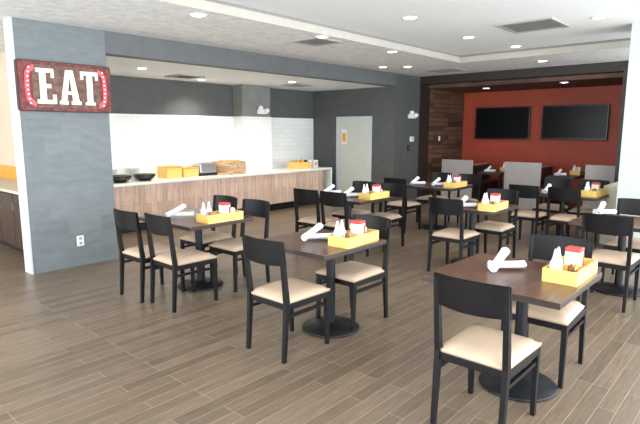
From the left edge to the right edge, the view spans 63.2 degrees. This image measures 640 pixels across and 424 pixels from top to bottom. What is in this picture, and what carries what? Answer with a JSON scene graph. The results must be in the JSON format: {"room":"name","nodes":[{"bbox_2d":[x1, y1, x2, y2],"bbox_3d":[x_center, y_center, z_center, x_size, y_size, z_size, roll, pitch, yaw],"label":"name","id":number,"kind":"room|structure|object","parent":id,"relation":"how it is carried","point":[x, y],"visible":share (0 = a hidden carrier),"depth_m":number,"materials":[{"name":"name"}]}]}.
{"room":"eatery","nodes":[
{"label":"eatery","id":0,"kind":"room"},
{"bbox_2d":[0,52,15,166],"bbox_3d":[-4.501,-1.046,8.112,4.390,2.870,0.190,8,12,41],"label":"wall","id":1,"kind":"structure","parent":0,"point":[7,152],"depth_m":8.44,"materials":[{"name":"beige paint"}]},
{"bbox_2d":[0,165,16,179],"bbox_3d":[-4.391,-0.551,7.926,2.900,0.210,0.030,8,12,41],"label":"backsplash","id":2,"kind":"structure","parent":1,"relation":"attached to","point":[9,172],"depth_m":8.55,"materials":[{"name":"orange tile"}]},
{"bbox_2d":[12,17,394,265],"bbox_3d":[-0.941,-1.129,8.644,0.200,2.870,7.420,8,12,41],"label":"wall","id":3,"kind":"structure","parent":0,"point":[68,155],"depth_m":6.34,"materials":[{"name":"grey paint"}]},
{"bbox_2d":[3,16,33,273],"bbox_3d":[-3.420,-0.702,5.904,0.210,2.870,0.020,8,12,41],"label":"trim","id":4,"kind":"structure","parent":3,"relation":"attached to","point":[7,22],"depth_m":5.88,"materials":[{"name":"white paint"}]},
{"bbox_2d":[13,58,111,112],"bbox_3d":[-2.958,-1.452,6.076,0.098,0.560,1.060,8,12,41],"label":"sign","id":5,"kind":"object","parent":3,"relation":"attached to","point":[43,86],"visible":1,"depth_m":6.01,"materials":[{"name":"brown wood"}]},
{"bbox_2d":[33,251,117,273],"bbox_3d":[-2.991,0.617,6.434,0.012,0.100,1.030,8,12,41],"label":"baseboard","id":6,"kind":"structure","parent":3,"relation":"attached to","point":[58,265],"depth_m":6.40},
{"bbox_2d":[76,235,83,245],"bbox_3d":[-2.960,0.355,6.426,0.016,0.130,0.085,8,12,41],"label":"wall outlet","id":7,"kind":"object","parent":3,"relation":"attached to","point":[80,239],"visible":1,"depth_m":6.42,"materials":[{"name":"white plastic"}]},
{"bbox_2d":[110,75,312,118],"bbox_3d":[-2.379,-1.349,10.611,0.200,2.700,6.390,8,12,41],"label":"wall","id":8,"kind":"structure","parent":0,"point":[129,95],"depth_m":10.10,"materials":[{"name":"grey paint"}]},
{"bbox_2d":[109,113,312,175],"bbox_3d":[-2.299,-1.264,10.551,0.015,1.350,6.390,8,12,41],"label":"tiled wall","id":9,"kind":"structure","parent":8,"relation":"attached to","point":[147,142],"depth_m":10.15,"materials":[{"name":"white tile"}]},
{"bbox_2d":[106,56,385,91],"bbox_3d":[-1.488,-2.511,9.624,2.190,0.100,6.390,8,12,41],"label":"ceiling","id":10,"kind":"structure","parent":0,"point":[119,66],"depth_m":9.01,"materials":[{"name":"white paint"}]},
{"bbox_2d":[164,74,204,78],"bbox_3d":[-2.365,-2.370,9.102,0.500,0.019,0.500,8,12,41],"label":"ceiling vent","id":11,"kind":"object","parent":10,"relation":"in","point":[183,76],"visible":1,"depth_m":9.04,"materials":[{"name":"metal"}]},
{"bbox_2d":[281,83,314,86],"bbox_3d":[-0.456,-2.633,10.796,0.500,0.019,0.500,8,12,41],"label":"ceiling vent","id":12,"kind":"object","parent":10,"relation":"in","point":[294,84],"visible":1,"depth_m":10.78,"materials":[{"name":"metal"}]},
{"bbox_2d":[233,84,269,116],"bbox_3d":[-1.456,-1.401,11.268,0.300,2.600,0.780,8,12,41],"label":"column","id":13,"kind":"structure","parent":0,"point":[247,99],"depth_m":10.91,"materials":[{"name":"grey paint"}]},
{"bbox_2d":[233,116,242,160],"bbox_3d":[-1.715,-1.330,10.974,0.285,1.350,0.015,8,12,41],"label":"tiled wall","id":14,"kind":"structure","parent":13,"relation":"attached to","point":[237,121],"depth_m":10.93,"materials":[{"name":"white tile"}]},
{"bbox_2d":[242,116,271,170],"bbox_3d":[-1.339,-1.360,11.168,0.015,1.350,0.810,8,12,41],"label":"tile column","id":15,"kind":"structure","parent":13,"relation":"attached to","point":[256,131],"depth_m":11.13,"materials":[{"name":"white tile"}]},
{"bbox_2d":[257,106,269,113],"bbox_3d":[-1.209,-2.181,11.099,0.130,0.173,0.290,8,12,41],"label":"emergency light","id":16,"kind":"object","parent":13,"relation":"attached to","point":[260,110],"visible":1,"depth_m":11.08,"materials":[{"name":"white plastic"}]},
{"bbox_2d":[0,0,629,76],"bbox_3d":[-1.003,-2.361,6.485,18.771,0.230,8.750,-3,9,-17],"label":"ceiling","id":17,"kind":"structure","parent":0,"point":[147,18],"depth_m":6.65,"materials":[{"name":"white paint"}]},
{"bbox_2d":[189,13,206,17],"bbox_3d":[-1.294,-2.091,5.529,0.190,0.010,0.190,8,12,41],"label":"recessed light","id":18,"kind":"object","parent":17,"relation":"in","point":[198,15],"visible":1,"depth_m":5.53,"materials":[{"name":"white plastic"}]},
{"bbox_2d":[156,0,459,62],"bbox_3d":[-1.442,-2.065,5.022,0.012,0.095,11.950,8,12,41],"label":"trim","id":19,"kind":"structure","parent":17,"relation":"attached to","point":[197,4],"depth_m":6.33,"materials":[{"name":"white paint"}]},
{"bbox_2d":[291,37,341,46],"bbox_3d":[-0.046,-2.338,7.145,0.500,0.019,0.500,8,12,41],"label":"ceiling vent","id":20,"kind":"object","parent":17,"relation":"in","point":[318,41],"visible":1,"depth_m":7.13,"materials":[{"name":"metal"}]},
{"bbox_2d":[426,67,466,72],"bbox_3d":[2.548,-2.858,10.486,0.600,0.019,0.600,8,12,41],"label":"ceiling vent","id":21,"kind":"object","parent":17,"relation":"in","point":[451,69],"visible":1,"depth_m":10.46,"materials":[{"name":"metal"}]},
{"bbox_2d":[460,38,630,62],"bbox_3d":[5.221,-2.381,7.048,7.188,0.095,0.012,8,12,41],"label":"trim","id":22,"kind":"structure","parent":17,"relation":"attached to","point":[620,44],"depth_m":8.38,"materials":[{"name":"white paint"}]},
{"bbox_2d":[0,202,639,423],"bbox_3d":[0.194,0.653,6.850,13.800,0.100,16.200,8,12,41],"label":"floor","id":23,"kind":"structure","parent":0,"point":[74,349],"depth_m":3.92,"materials":[{"name":"brown wood"}]},
{"bbox_2d":[0,165,23,252],"bbox_3d":[-4.582,-0.088,7.774,2.910,1.080,0.616,8,12,41],"label":"base cabinet","id":24,"kind":"object","parent":23,"relation":"on","point":[10,219],"visible":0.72,"depth_m":7.19,"materials":[{"name":"brown wood"}]},
{"bbox_2d":[0,177,18,194],"bbox_3d":[-4.577,-0.395,7.732,2.910,0.040,0.600,8,12,41],"label":"countertop","id":25,"kind":"structure","parent":24,"relation":"on","point":[6,185],"depth_m":7.53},
{"bbox_2d":[113,208,184,302],"bbox_3d":[-1.741,0.396,5.272,0.432,0.897,0.554,8,12,40],"label":"dining chair","id":26,"kind":"object","parent":23,"relation":"on","point":[127,220],"visible":0.81,"depth_m":5.10,"materials":[{"name":"black wood"}]},
{"bbox_2d":[144,212,217,312],"bbox_3d":[-1.344,0.438,5.001,0.432,0.897,0.554,8,12,42],"label":"dining chair","id":27,"kind":"object","parent":23,"relation":"on","point":[174,260],"visible":1,"depth_m":4.89,"materials":[{"name":"black wood"}]},
{"bbox_2d":[138,208,252,290],"bbox_3d":[-1.349,0.417,5.630,1.000,0.737,0.800,8,12,41],"label":"dining table","id":28,"kind":"object","parent":23,"relation":"on","point":[186,223],"visible":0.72,"depth_m":5.49,"materials":[{"name":"brown wood"}]},
{"bbox_2d":[165,204,185,216],"bbox_3d":[-1.520,-0.016,5.477,0.062,0.126,0.245,7,11,37],"label":"rolled napkin","id":29,"kind":"object","parent":28,"relation":"on","point":[183,206],"visible":1,"depth_m":5.45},
{"bbox_2d":[172,212,194,216],"bbox_3d":[-1.452,0.022,5.529,0.244,0.055,0.062,0,9,0],"label":"rolled napkin","id":30,"kind":"object","parent":28,"relation":"on","point":[189,214],"visible":0.88,"depth_m":5.51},
{"bbox_2d":[196,210,243,223],"bbox_3d":[-1.024,0.045,5.346,0.200,0.085,0.440,8,12,43],"label":"condiment caddy","id":31,"kind":"object","parent":28,"relation":"on","point":[238,214],"visible":0.92,"depth_m":5.24,"materials":[{"name":"yellow paint"}]},
{"bbox_2d":[218,202,230,213],"bbox_3d":[-0.986,-0.014,5.377,0.094,0.170,0.088,8,12,43],"label":"carton","id":32,"kind":"object","parent":31,"relation":"in","point":[224,207],"visible":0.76,"depth_m":5.34,"materials":[{"name":"white paper"}]},
{"bbox_2d":[179,195,237,277],"bbox_3d":[-1.263,0.281,6.009,0.432,0.897,0.554,8,12,41],"label":"dining chair","id":33,"kind":"object","parent":23,"relation":"on","point":[208,237],"visible":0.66,"depth_m":5.96,"materials":[{"name":"black wood"}]},
{"bbox_2d":[113,167,331,233],"bbox_3d":[-2.066,-0.337,10.234,0.930,0.815,6.000,8,12,41],"label":"counter","id":34,"kind":"object","parent":23,"relation":"on","point":[275,186],"depth_m":9.72,"materials":[{"name":"brown wood"}]},
{"bbox_2d":[113,174,131,182],"bbox_3d":[-3.280,-0.550,8.530,0.376,0.132,0.380,8,12,41],"label":"serving bowl","id":35,"kind":"object","parent":34,"relation":"on","point":[122,178],"visible":0.81,"depth_m":8.43,"materials":[{"name":"black ceramic"}]},
{"bbox_2d":[125,167,141,178],"bbox_3d":[-3.272,-0.678,9.127,0.277,0.195,0.280,8,12,41],"label":"plate stack","id":36,"kind":"object","parent":34,"relation":"on","point":[130,170],"visible":0.64,"depth_m":9.08,"materials":[{"name":"white ceramic"}]},
{"bbox_2d":[133,173,155,180],"bbox_3d":[-2.987,-0.598,8.855,0.376,0.126,0.380,8,12,41],"label":"serving bowl","id":37,"kind":"object","parent":34,"relation":"on","point":[139,176],"visible":1,"depth_m":8.75,"materials":[{"name":"black ceramic"}]},
{"bbox_2d":[157,165,181,178],"bbox_3d":[-2.717,-0.726,9.405,0.332,0.210,0.320,8,12,41],"label":"bin","id":38,"kind":"object","parent":34,"relation":"on","point":[169,171],"visible":1,"depth_m":9.31,"materials":[{"name":"paint"}]},
{"bbox_2d":[182,166,198,176],"bbox_3d":[-2.492,-0.750,9.686,0.352,0.170,0.340,8,12,41],"label":"bin","id":39,"kind":"object","parent":34,"relation":"on","point":[187,171],"visible":0.74,"depth_m":9.58,"materials":[{"name":"paint"}]},
{"bbox_2d":[192,162,216,175],"bbox_3d":[-2.227,-0.823,9.954,0.300,0.233,0.415,8,12,41],"label":"toaster","id":40,"kind":"object","parent":34,"relation":"on","point":[205,169],"visible":0.69,"depth_m":9.85,"materials":[{"name":"silver metal"}]},
{"bbox_2d":[113,167,331,186],"bbox_3d":[-2.066,-0.720,10.175,0.930,0.040,6.000,8,12,41],"label":"countertop","id":41,"kind":"structure","parent":34,"relation":"on","point":[132,182],"depth_m":9.66,"materials":[{"name":"white stone"}]},
{"bbox_2d":[212,161,245,174],"bbox_3d":[-1.794,-0.883,10.283,0.400,0.250,0.520,8,12,41],"label":"bread basket","id":42,"kind":"object","parent":34,"relation":"on","point":[235,167],"visible":0.8,"depth_m":10.10,"materials":[{"name":"wicker"}]},
{"bbox_2d":[287,161,310,168],"bbox_3d":[-0.466,-1.058,11.729,0.360,0.150,0.400,8,12,41],"label":"bin","id":43,"kind":"object","parent":34,"relation":"on","point":[290,165],"visible":0.91,"depth_m":11.59,"materials":[{"name":"paint"}]},
{"bbox_2d":[208,199,269,291],"bbox_3d":[-0.853,0.337,5.647,0.432,0.897,0.554,8,12,40],"label":"dining chair","id":44,"kind":"object","parent":23,"relation":"on","point":[251,207],"visible":0.66,"depth_m":5.62,"materials":[{"name":"black wood"}]},
{"bbox_2d":[242,234,330,363],"bbox_3d":[-0.264,0.601,3.955,0.432,0.897,0.554,8,12,41],"label":"dining chair","id":45,"kind":"object","parent":23,"relation":"on","point":[286,294],"visible":1,"depth_m":3.82,"materials":[{"name":"black wood"}]},
{"bbox_2d":[293,188,339,231],"bbox_3d":[-0.045,0.111,7.101,0.432,0.897,0.554,8,12,40],"label":"dining chair","id":46,"kind":"object","parent":23,"relation":"on","point":[300,195],"visible":0.68,"depth_m":6.93,"materials":[{"name":"black wood"}]},
{"bbox_2d":[264,229,385,337],"bbox_3d":[0.001,0.603,4.437,0.800,0.737,0.800,8,12,41],"label":"dining table","id":47,"kind":"object","parent":23,"relation":"on","point":[339,326],"visible":0.8,"depth_m":4.29,"materials":[{"name":"brown wood"}]},
{"bbox_2d":[301,223,322,240],"bbox_3d":[-0.067,0.163,4.326,0.062,0.126,0.245,7,11,37],"label":"rolled napkin","id":48,"kind":"object","parent":47,"relation":"on","point":[318,226],"visible":1,"depth_m":4.29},
{"bbox_2d":[309,233,333,238],"bbox_3d":[0.001,0.201,4.378,0.244,0.055,0.062,0,9,0],"label":"rolled napkin","id":49,"kind":"object","parent":47,"relation":"on","point":[316,235],"visible":0.58,"depth_m":4.36,"materials":[{"name":"white fabric"}]},
{"bbox_2d":[328,229,378,248],"bbox_3d":[0.279,0.212,4.274,0.200,0.085,0.440,7,11,38],"label":"condiment caddy","id":50,"kind":"object","parent":47,"relation":"on","point":[372,235],"visible":0.87,"depth_m":4.15,"materials":[{"name":"yellow paint"}]},
{"bbox_2d":[334,221,340,236],"bbox_3d":[0.138,0.165,4.161,0.058,0.192,0.058,7,11,38],"label":"squeeze bottle","id":51,"kind":"object","parent":50,"relation":"in","point":[337,232],"visible":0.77,"depth_m":4.14,"materials":[{"name":"white plastic"}]},
{"bbox_2d":[350,219,365,234],"bbox_3d":[0.314,0.153,4.308,0.094,0.170,0.088,7,11,38],"label":"carton","id":52,"kind":"object","parent":50,"relation":"in","point":[358,226],"visible":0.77,"depth_m":4.27,"materials":[{"name":"white paper"}]},
{"bbox_2d":[320,191,368,261],"bbox_3d":[0.312,0.160,6.786,0.432,0.897,0.554,8,12,41],"label":"dining chair","id":53,"kind":"object","parent":23,"relation":"on","point":[333,199],"visible":0.7,"depth_m":6.56,"materials":[{"name":"black wood"}]},
{"bbox_2d":[315,214,390,329],"bbox_3d":[0.306,0.505,4.570,0.432,0.897,0.554,8,12,42],"label":"dining chair","id":54,"kind":"object","parent":23,"relation":"on","point":[353,274],"visible":0.82,"depth_m":4.52,"materials":[{"name":"beige fabric"}]},
{"bbox_2d":[332,181,375,218],"bbox_3d":[0.520,0.004,7.787,0.432,0.897,0.554,8,12,41],"label":"dining chair","id":55,"kind":"object","parent":23,"relation":"on","point":[358,185],"visible":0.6,"depth_m":7.79,"materials":[{"name":"black wood"}]},
{"bbox_2d":[318,191,393,218],"bbox_3d":[0.407,0.142,7.392,1.000,0.737,0.800,8,12,41],"label":"dining table","id":56,"kind":"object","parent":23,"relation":"on","point":[354,200],"visible":0.11,"depth_m":7.00,"materials":[{"name":"brown wood"}]},
{"bbox_2d":[359,190,388,199],"bbox_3d":[0.744,-0.234,7.137,0.200,0.085,0.440,8,12,41],"label":"condiment caddy","id":57,"kind":"object","parent":56,"relation":"on","point":[384,194],"visible":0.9,"depth_m":7.01,"materials":[{"name":"yellow paint"}]},
{"bbox_2d":[372,184,380,192],"bbox_3d":[0.781,-0.293,7.170,0.094,0.170,0.088,8,12,41],"label":"carton","id":58,"kind":"object","parent":57,"relation":"in","point":[376,188],"visible":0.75,"depth_m":7.13,"materials":[{"name":"white paper"}]},
{"bbox_2d":[367,183,405,251],"bbox_3d":[0.915,0.058,7.438,0.432,0.897,0.554,8,12,41],"label":"dining chair","id":59,"kind":"object","parent":23,"relation":"on","point":[396,190],"visible":0.59,"depth_m":7.46,"materials":[{"name":"black wood"}]},
{"bbox_2d":[384,177,421,233],"bbox_3d":[1.366,-0.137,8.691,0.432,0.897,0.554,8,12,41],"label":"dining chair","id":60,"kind":"object","parent":23,"relation":"on","point":[394,205],"visible":0.72,"depth_m":8.57,"materials":[{"name":"black wood"}]},
{"bbox_2d":[416,172,451,223],"bbox_3d":[2.088,-0.261,9.490,0.432,0.897,0.554,8,12,41],"label":"dining chair","id":61,"kind":"object","parent":23,"relation":"on","point":[434,175],"visible":0.52,"depth_m":9.54,"materials":[{"name":"black wood"}]},
{"bbox_2d":[407,182,472,229],"bbox_3d":[1.957,-0.094,8.912,1.000,0.737,0.800,8,12,41],"label":"dining table","id":62,"kind":"object","parent":23,"relation":"on","point":[427,186],"visible":0.66,"depth_m":8.79,"materials":[{"name":"brown wood"}]},
{"bbox_2d":[443,181,466,187],"bbox_3d":[2.240,-0.462,8.598,0.200,0.085,0.440,8,12,41],"label":"condiment caddy","id":63,"kind":"object","parent":62,"relation":"on","point":[462,183],"visible":0.9,"depth_m":8.46,"materials":[{"name":"yellow paint"}]},
{"bbox_2d":[427,197,479,271],"bbox_3d":[1.574,0.259,6.148,0.432,0.897,0.554,8,12,40],"label":"dining chair","id":64,"kind":"object","parent":23,"relation":"on","point":[443,206],"visible":0.99,"depth_m":6.00,"materials":[{"name":"black wood"}]},
{"bbox_2d":[444,174,481,228],"bbox_3d":[2.513,-0.203,9.115,0.432,0.897,0.554,8,12,41],"label":"dining chair","id":65,"kind":"object","parent":23,"relation":"on","point":[472,179],"visible":0.38,"depth_m":9.16,"materials":[{"name":"black wood"}]},
{"bbox_2d":[441,159,497,201],"bbox_3d":[3.662,-0.792,12.555,0.760,1.000,1.600,8,12,41],"label":"booth","id":66,"kind":"object","parent":23,"relation":"on","point":[456,167],"visible":0.48,"depth_m":12.03,"materials":[{"name":"plastic"}]},
{"bbox_2d":[473,164,489,178],"bbox_3d":[3.732,-0.941,12.505,0.060,0.370,1.548,8,12,41],"label":"cushion","id":67,"kind":"object","parent":66,"relation":"on","point":[477,168],"depth_m":12.69,"materials":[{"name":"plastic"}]},
{"bbox_2d":[473,179,497,186],"bbox_3d":[3.832,-0.695,12.452,0.330,0.080,1.548,8,12,41],"label":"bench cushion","id":68,"kind":"object","parent":66,"relation":"on","point":[484,182],"depth_m":12.52,"materials":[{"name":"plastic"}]},
{"bbox_2d":[426,199,518,262],"bbox_3d":[1.895,0.281,6.502,0.840,0.737,0.800,8,12,41],"label":"dining table","id":69,"kind":"object","parent":23,"relation":"on","point":[472,211],"visible":0.3,"depth_m":6.43,"materials":[{"name":"brown wood"}]},
{"bbox_2d":[478,200,507,211],"bbox_3d":[2.041,-0.076,6.124,0.200,0.085,0.440,7,11,38],"label":"condiment caddy","id":70,"kind":"object","parent":69,"relation":"on","point":[503,204],"visible":0.87,"depth_m":5.99,"materials":[{"name":"yellow paint"}]},
{"bbox_2d":[490,193,500,202],"bbox_3d":[2.075,-0.136,6.159,0.094,0.170,0.088,7,11,38],"label":"carton","id":71,"kind":"object","parent":70,"relation":"in","point":[495,197],"visible":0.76,"depth_m":6.12,"materials":[{"name":"white paper"}]},
{"bbox_2d":[430,272,541,423],"bbox_3d":[0.930,0.761,2.926,0.432,0.897,0.554,8,12,41],"label":"dining chair","id":72,"kind":"object","parent":23,"relation":"on","point":[503,354],"visible":1,"depth_m":2.79,"materials":[{"name":"black wood"}]},
{"bbox_2d":[478,169,503,188],"bbox_3d":[4.135,-0.572,11.986,0.540,0.740,1.200,8,12,41],"label":"table","id":73,"kind":"object","parent":23,"relation":"on","point":[498,172],"visible":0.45,"depth_m":11.64,"materials":[{"name":"brown wood"}]},
{"bbox_2d":[475,188,519,257],"bbox_3d":[2.246,0.173,6.700,0.432,0.897,0.554,8,12,41],"label":"dining chair","id":74,"kind":"object","parent":23,"relation":"on","point":[486,227],"visible":0.82,"depth_m":6.68,"materials":[{"name":"black wood"}]},
{"bbox_2d":[423,253,601,401],"bbox_3d":[1.248,0.762,3.415,0.840,0.737,0.840,8,12,41],"label":"dining table","id":75,"kind":"object","parent":23,"relation":"on","point":[527,285],"visible":0.66,"depth_m":3.30,"materials":[{"name":"brown wood"}]},
{"bbox_2d":[488,247,509,271],"bbox_3d":[1.169,0.308,3.394,0.062,0.126,0.245,7,11,37],"label":"rolled napkin","id":76,"kind":"object","parent":75,"relation":"on","point":[495,264],"visible":1,"depth_m":3.36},
{"bbox_2d":[487,260,526,268],"bbox_3d":[1.236,0.346,3.445,0.244,0.055,0.062,0,9,0],"label":"rolled napkin","id":77,"kind":"object","parent":75,"relation":"on","point":[521,264],"visible":0.74,"depth_m":3.42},
{"bbox_2d":[542,255,597,286],"bbox_3d":[1.582,0.366,3.282,0.200,0.085,0.440,8,12,41],"label":"condiment caddy","id":78,"kind":"object","parent":75,"relation":"on","point":[563,277],"visible":0.79,"depth_m":3.15,"materials":[{"name":"yellow paint"}]},
{"bbox_2d":[549,249,559,269],"bbox_3d":[1.435,0.318,3.177,0.058,0.192,0.058,8,12,41],"label":"squeeze bottle","id":79,"kind":"object","parent":78,"relation":"in","point":[554,263],"visible":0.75,"depth_m":3.16,"materials":[{"name":"white plastic"}]},
{"bbox_2d":[557,247,562,269],"bbox_3d":[1.478,0.309,3.232,0.058,0.192,0.058,8,12,41],"label":"squeeze bottle","id":80,"kind":"object","parent":78,"relation":"in","point":[558,248],"visible":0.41,"depth_m":3.21,"materials":[{"name":"white plastic"}]},
{"bbox_2d":[567,263,577,272],"bbox_3d":[1.529,0.366,3.154,0.043,0.103,0.060,8,12,41],"label":"bundle","id":81,"kind":"object","parent":78,"relation":"in","point":[572,268],"visible":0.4,"depth_m":3.14,"materials":[{"name":"brown paper"}]},
{"bbox_2d":[564,245,584,266],"bbox_3d":[1.618,0.307,3.315,0.094,0.170,0.088,8,12,41],"label":"carton","id":82,"kind":"object","parent":78,"relation":"in","point":[573,254],"visible":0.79,"depth_m":3.28,"materials":[{"name":"white paper"}]},
{"bbox_2d":[506,184,546,244],"bbox_3d":[3.042,0.032,7.608,0.432,0.897,0.554,8,12,41],"label":"dining chair","id":83,"kind":"object","parent":23,"relation":"on","point":[526,191],"visible":0.77,"depth_m":7.41,"materials":[{"name":"black wood"}]},
{"bbox_2d":[504,162,559,209],"bbox_3d":[4.780,-0.638,11.568,0.760,1.000,1.600,8,12,41],"label":"booth","id":84,"kind":"object","parent":23,"relation":"on","point":[518,173],"visible":0.5,"depth_m":10.97,"materials":[{"name":"plastic"}]},
{"bbox_2d":[540,166,551,184],"bbox_3d":[4.850,-0.787,11.517,0.060,0.370,1.548,8,12,41],"label":"cushion","id":85,"kind":"object","parent":84,"relation":"on","point":[546,171],"depth_m":11.71,"materials":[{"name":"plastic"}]},
{"bbox_2d":[501,234,593,388],"bbox_3d":[1.587,0.650,3.637,0.432,0.897,0.554,8,12,40],"label":"dining chair","id":86,"kind":"object","parent":23,"relation":"on","point":[572,316],"visible":0.54,"depth_m":3.58,"materials":[{"name":"black wood"}]},
{"bbox_2d":[531,177,571,233],"bbox_3d":[3.738,-0.088,8.377,0.432,0.897,0.554,8,12,41],"label":"dining chair","id":87,"kind":"object","parent":23,"relation":"on","point":[554,181],"visible":0.66,"depth_m":8.39,"materials":[{"name":"black wood"}]},
{"bbox_2d":[547,172,584,208],"bbox_3d":[5.253,-0.418,10.998,0.540,0.740,1.200,8,12,41],"label":"table","id":88,"kind":"object","parent":23,"relation":"on","point":[567,175],"visible":0.29,"depth_m":10.61,"materials":[{"name":"brown wood"}]},
{"bbox_2d":[545,187,587,239],"bbox_3d":[3.444,0.087,7.253,0.432,0.897,0.554,8,12,41],"label":"dining chair","id":89,"kind":"object","parent":23,"relation":"on","point":[554,193],"visible":0.72,"depth_m":7.08,"materials":[{"name":"black wood"}]},
{"bbox_2d":[539,189,608,235],"bbox_3d":[3.608,0.083,7.772,1.100,0.737,0.800,8,12,41],"label":"dining table","id":90,"kind":"object","parent":23,"relation":"on","point":[562,204],"visible":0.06,"depth_m":7.66,"materials":[{"name":"brown wood"}]},
{"bbox_2d":[581,188,606,196],"bbox_3d":[3.908,-0.278,7.417,0.440,0.085,0.200,-9,12,-44],"label":"condiment caddy","id":91,"kind":"object","parent":90,"relation":"on","point":[601,192],"visible":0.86,"depth_m":7.29,"materials":[{"name":"yellow paint"}]},
{"bbox_2d":[567,179,609,242],"bbox_3d":[4.140,-0.033,8.022,0.432,0.897,0.554,8,12,41],"label":"dining chair","id":92,"kind":"object","parent":23,"relation":"on","point":[582,184],"visible":0.38,"depth_m":8.01,"materials":[{"name":"black wood"}]},
{"bbox_2d":[583,165,614,207],"bbox_3d":[5.973,-0.474,10.514,0.760,1.000,1.600,8,12,41],"label":"divider","id":93,"kind":"object","parent":23,"relation":"on","point":[594,172],"visible":0.16,"depth_m":9.98,"materials":[{"name":"plastic"}]},
{"bbox_2d":[568,212,639,296],"bbox_3d":[3.119,0.454,5.394,0.840,0.737,0.800,8,12,41],"label":"dining table","id":94,"kind":"object","parent":23,"relation":"on","point":[616,288],"visible":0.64,"depth_m":5.36,"materials":[{"name":"brown wood"}]},
{"bbox_2d":[595,201,605,213],"bbox_3d":[3.053,-0.043,5.653,0.062,0.126,0.245,7,11,37],"label":"rolled napkin","id":95,"kind":"object","parent":94,"relation":"on","point":[602,204],"visible":0.98,"depth_m":5.61,"materials":[{"name":"white fabric"}]},
{"bbox_2d":[592,209,616,213],"bbox_3d":[3.120,-0.006,5.705,0.244,0.055,0.062,0,9,0],"label":"rolled napkin","id":96,"kind":"object","parent":94,"relation":"on","point":[605,211],"visible":0.72,"depth_m":5.68,"materials":[{"name":"white fabric"}]},
{"bbox_2d":[576,212,639,312],"bbox_3d":[2.786,0.438,4.998,0.432,0.897,0.554,8,12,41],"label":"dining chair","id":97,"kind":"object","parent":23,"relation":"on","point":[613,225],"visible":0.85,"depth_m":4.80,"materials":[{"name":"black wood"}]},
{"bbox_2d":[599,182,617,243],"bbox_3d":[5.139,-0.049,8.239,0.700,0.860,2.200,8,12,41],"label":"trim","id":98,"kind":"structure","parent":23,"relation":"on","point":[610,201],"depth_m":7.57,"materials":[{"name":"beige paint"}]},
{"bbox_2d":[600,198,639,281],"bbox_3d":[3.421,0.327,5.715,0.432,0.897,0.554,8,12,41],"label":"dining chair","id":99,"kind":"object","parent":23,"relation":"on","point":[627,206],"visible":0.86,"depth_m":5.85,"materials":[{"name":"black wood"}]},
{"bbox_2d":[614,60,628,182],"bbox_3d":[5.562,-1.291,9.360,0.300,2.970,0.300,8,12,41],"label":"trim","id":100,"kind":"structure","parent":23,"relation":"on","point":[626,63],"depth_m":9.27,"materials":[{"name":"brown wood"}]},
{"bbox_2d":[313,73,419,204],"bbox_3d":[0.981,-1.736,12.540,2.590,2.870,1.020,8,12,41],"label":"wall","id":101,"kind":"structure","parent":0,"point":[389,107],"depth_m":11.72,"materials":[{"name":"grey paint"}]},
{"bbox_2d":[336,116,371,203],"bbox_3d":[0.757,-1.212,12.071,1.020,1.980,0.090,8,12,41],"label":"door","id":102,"kind":"structure","parent":101,"relation":"in","point":[353,158],"depth_m":12.04,"materials":[{"name":"paint"}]},
{"bbox_2d":[342,129,346,143],"bbox_3d":[0.566,-1.766,12.179,0.150,0.340,0.006,8,12,41],"label":"notice","id":103,"kind":"object","parent":102,"relation":"attached to","point":[344,131],"visible":1,"depth_m":12.17,"materials":[{"name":"white paper"}]},
{"bbox_2d":[422,61,624,84],"bbox_3d":[3.934,-2.849,10.591,4.070,0.270,0.300,8,12,41],"label":"trim","id":104,"kind":"structure","parent":101,"relation":"attached to","point":[617,66],"depth_m":10.25,"materials":[{"name":"brown wood"}]},
{"bbox_2d":[220,0,639,54],"bbox_3d":[1.230,-1.849,2.774,7.400,0.100,12.150,8,12,41],"label":"ceiling","id":105,"kind":"structure","parent":0,"point":[441,25],"depth_m":6.32,"materials":[{"name":"white paint"}]},
{"bbox_2d":[495,17,569,33],"bbox_3d":[2.746,-2.402,6.712,0.700,0.019,0.700,8,12,41],"label":"ceiling vent","id":106,"kind":"object","parent":105,"relation":"in","point":[548,23],"visible":1,"depth_m":6.67,"materials":[{"name":"metal"}]},
{"bbox_2d":[427,89,464,195],"bbox_3d":[3.076,-1.760,13.085,0.190,2.750,1.820,8,12,41],"label":"wall","id":107,"kind":"structure","parent":0,"point":[446,111],"depth_m":12.91,"materials":[{"name":"brown wood"}]},
{"bbox_2d":[417,77,429,197],"bbox_3d":[2.357,-1.740,12.244,0.230,2.970,0.380,8,12,41],"label":"trim","id":108,"kind":"structure","parent":107,"relation":"attached to","point":[424,108],"depth_m":12.14,"materials":[{"name":"brown wood"}]},
{"bbox_2d":[428,72,623,92],"bbox_3d":[4.764,-2.799,11.341,4.410,0.100,1.900,8,12,41],"label":"ceiling","id":109,"kind":"structure","parent":0,"point":[608,79],"depth_m":10.98,"materials":[{"name":"paint"}]},
{"bbox_2d":[462,85,621,203],"bbox_3d":[5.430,-1.644,12.343,4.700,2.750,0.200,8,12,41],"label":"wall","id":110,"kind":"structure","parent":0,"point":[559,154],"depth_m":12.32,"materials":[{"name":"paint"}]},
{"bbox_2d":[475,106,530,138],"bbox_3d":[4.516,-2.199,12.885,1.370,0.780,0.094,8,12,41],"label":"television","id":111,"kind":"object","parent":110,"relation":"attached to","point":[493,122],"visible":1,"depth_m":12.82,"materials":[{"name":"black plastic"}]},
{"bbox_2d":[541,104,609,139],"bbox_3d":[5.761,-2.028,11.785,1.410,0.780,0.094,8,12,41],"label":"television","id":112,"kind":"object","parent":110,"relation":"attached to","point":[590,121],"visible":1,"depth_m":11.72,"materials":[{"name":"black plastic"}]},
{"bbox_2d":[613,23,639,255],"bbox_3d":[4.427,-0.913,6.835,0.690,3.000,0.620,8,12,41],"label":"wall column","id":113,"kind":"structure","parent":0,"point":[629,168],"depth_m":6.74,"materials":[{"name":"paint"}]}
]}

